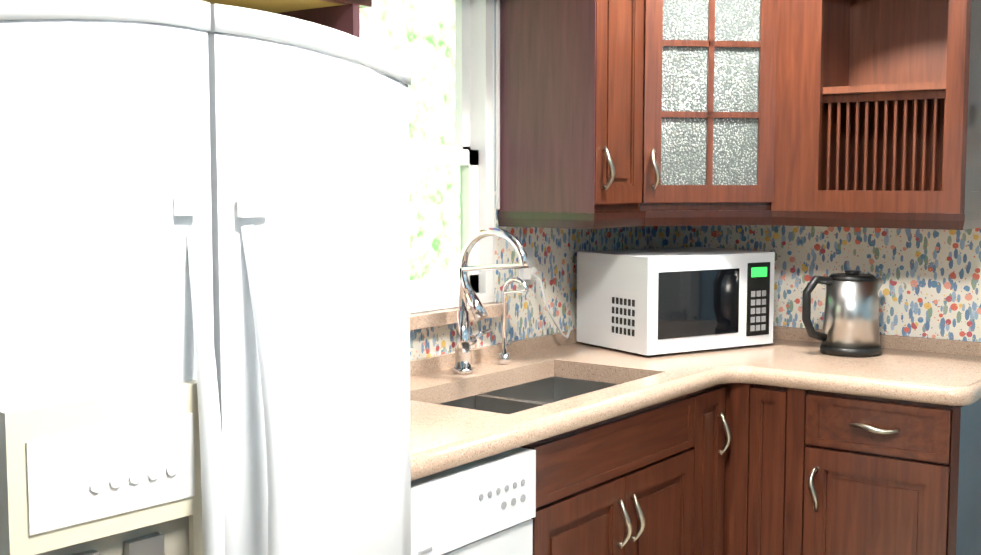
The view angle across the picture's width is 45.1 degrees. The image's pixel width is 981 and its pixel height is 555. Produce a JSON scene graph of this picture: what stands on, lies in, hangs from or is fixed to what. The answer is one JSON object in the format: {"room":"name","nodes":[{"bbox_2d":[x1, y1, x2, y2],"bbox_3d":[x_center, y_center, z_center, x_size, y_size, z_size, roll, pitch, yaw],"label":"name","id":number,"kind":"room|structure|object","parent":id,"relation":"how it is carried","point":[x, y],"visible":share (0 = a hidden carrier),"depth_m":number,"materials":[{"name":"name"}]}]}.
{"room":"kitchen","nodes":[
{"label":"kitchen","id":0,"kind":"room"},
{"bbox_2d":[410,0,646,359],"bbox_3d":[-1.308,0.080,1.843,0.120,2.447,6.320,4,6,37],"label":"wall","id":1,"kind":"structure","parent":0,"point":[555,250],"depth_m":3.69,"materials":[{"name":"tile"}]},
{"bbox_2d":[409,0,499,313],"bbox_3d":[-0.253,-0.469,3.197,0.135,1.135,0.768,4,6,37],"label":"window unit","id":2,"kind":"structure","parent":1,"relation":"in","point":[471,152],"depth_m":3.45,"materials":[{"name":"white"}]},
{"bbox_2d":[410,302,507,329],"bbox_3d":[-0.204,0.117,3.211,0.073,0.035,0.760,4,6,37],"label":"window sill","id":3,"kind":"structure","parent":1,"relation":"attached to","point":[427,319],"depth_m":3.26,"materials":[{"name":"stone"}]},
{"bbox_2d":[518,247,535,285],"bbox_3d":[0.118,-0.033,3.614,0.033,0.115,0.070,4,6,37],"label":"electrical outlet","id":4,"kind":"object","parent":1,"relation":"attached to","point":[526,276],"visible":0.75,"depth_m":3.61,"materials":[{"name":"white plastic"}]},
{"bbox_2d":[498,0,649,219],"bbox_3d":[0.245,-0.586,3.480,0.338,0.780,0.292,4,6,37],"label":"upper cabinet","id":5,"kind":"object","parent":1,"relation":"attached to","point":[575,74],"depth_m":3.38,"materials":[{"name":"brown wood"}]},
{"bbox_2d":[650,208,773,215],"bbox_3d":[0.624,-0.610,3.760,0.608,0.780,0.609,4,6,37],"label":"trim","id":6,"kind":"structure","parent":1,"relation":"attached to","point":[653,211],"depth_m":3.57,"materials":[{"name":"brown wood"}]},
{"bbox_2d":[646,0,781,207],"bbox_3d":[0.656,-0.592,3.532,0.302,0.732,0.302,4,6,37],"label":"upper cabinet","id":7,"kind":"object","parent":1,"relation":"attached to","point":[714,63],"depth_m":3.54,"materials":[{"name":"brown wood"}]},
{"bbox_2d":[647,210,980,341],"bbox_3d":[1.666,-0.058,3.484,2.670,2.447,0.120,4,6,37],"label":"wall","id":8,"kind":"structure","parent":0,"point":[930,286],"depth_m":3.73,"materials":[{"name":"tile"}]},
{"bbox_2d":[774,0,980,219],"bbox_3d":[1.178,-0.590,3.520,0.564,0.780,0.332,4,6,37],"label":"upper cabinet","id":9,"kind":"object","parent":8,"relation":"attached to","point":[847,113],"depth_m":3.51,"materials":[{"name":"brown wood"}]},
{"bbox_3d":[-0.268,1.399,1.111,2.790,0.060,6.420,4,6,37],"label":"floor","id":10,"kind":"structure","parent":0,"visible":0},
{"bbox_2d":[0,0,410,554],"bbox_3d":[-0.613,0.420,2.066,0.627,1.733,0.848,4,6,37],"label":"fridge","id":11,"kind":"object","parent":10,"relation":"on","point":[204,288],"visible":1,"depth_m":1.84,"materials":[{"name":"white metal"}]},
{"bbox_2d":[200,0,371,37],"bbox_3d":[-0.676,0.086,2.083,0.599,2.395,1.048,4,6,37],"label":"surround","id":12,"kind":"object","parent":10,"relation":"on","point":[342,15],"visible":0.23,"depth_m":2.25,"materials":[{"name":"brown wood"}]},
{"bbox_2d":[411,447,535,554],"bbox_3d":[-0.269,0.805,2.643,0.602,0.868,0.430,4,6,37],"label":"dishwasher","id":13,"kind":"object","parent":10,"relation":"on","point":[485,506],"visible":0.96,"depth_m":2.45,"materials":[{"name":"white metal"}]},
{"bbox_2d":[521,383,968,554],"bbox_3d":[0.407,0.769,3.041,1.256,0.874,1.010,4,6,37],"label":"base cabinet","id":14,"kind":"object","parent":10,"relation":"on","point":[738,469],"depth_m":3.17,"materials":[{"name":"brown wood"}]},
{"bbox_2d":[410,326,980,480],"bbox_3d":[0.465,0.355,3.062,1.283,0.236,2.040,4,6,37],"label":"countertop","id":15,"kind":"structure","parent":14,"relation":"on","point":[538,388],"depth_m":3.24,"materials":[{"name":"beige stone"}]},
{"bbox_2d":[452,227,528,373],"bbox_3d":[0.026,0.062,3.213,0.248,0.400,0.146,4,6,37],"label":"faucet","id":16,"kind":"object","parent":15,"relation":"on","point":[465,340],"visible":1,"depth_m":3.21,"materials":[{"name":"silver metal"}]},
{"bbox_2d":[499,277,528,363],"bbox_3d":[0.071,0.124,3.371,0.100,0.250,0.047,4,6,37],"label":"filter faucet","id":17,"kind":"object","parent":15,"relation":"on","point":[504,357],"visible":1,"depth_m":3.38,"materials":[{"name":"silver metal"}]},
{"bbox_2d":[576,247,774,355],"bbox_3d":[0.589,0.066,3.774,0.511,0.297,0.364,-3,6,-31],"label":"microwave","id":18,"kind":"object","parent":15,"relation":"on","point":[650,302],"visible":1,"depth_m":3.63,"materials":[{"name":"white metal"}]},
{"bbox_2d":[533,273,571,339],"bbox_3d":[0.202,0.090,3.677,0.039,0.219,0.194,4,6,37],"label":"cord","id":19,"kind":"object","parent":18,"relation":"attached to","point":[549,311],"visible":1,"depth_m":3.62,"materials":[{"name":"white plastic"}]},
{"bbox_2d":[802,270,883,356],"bbox_3d":[1.078,0.105,3.584,0.196,0.251,0.227,4,6,37],"label":"kettle","id":20,"kind":"object","parent":15,"relation":"on","point":[851,320],"visible":1,"depth_m":3.54,"materials":[{"name":"silver metal"}]},
{"bbox_2d":[965,399,980,554],"bbox_3d":[0.881,0.716,3.673,1.256,0.874,0.614,4,6,37],"label":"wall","id":21,"kind":"structure","parent":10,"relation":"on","point":[973,520],"depth_m":3.18,"materials":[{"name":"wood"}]},
{"label":"outside","id":22,"kind":"structure","parent":0,"visible":0},
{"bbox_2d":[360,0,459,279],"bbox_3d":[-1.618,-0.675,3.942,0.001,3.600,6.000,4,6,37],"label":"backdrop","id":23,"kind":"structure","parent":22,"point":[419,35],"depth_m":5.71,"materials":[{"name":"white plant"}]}
]}

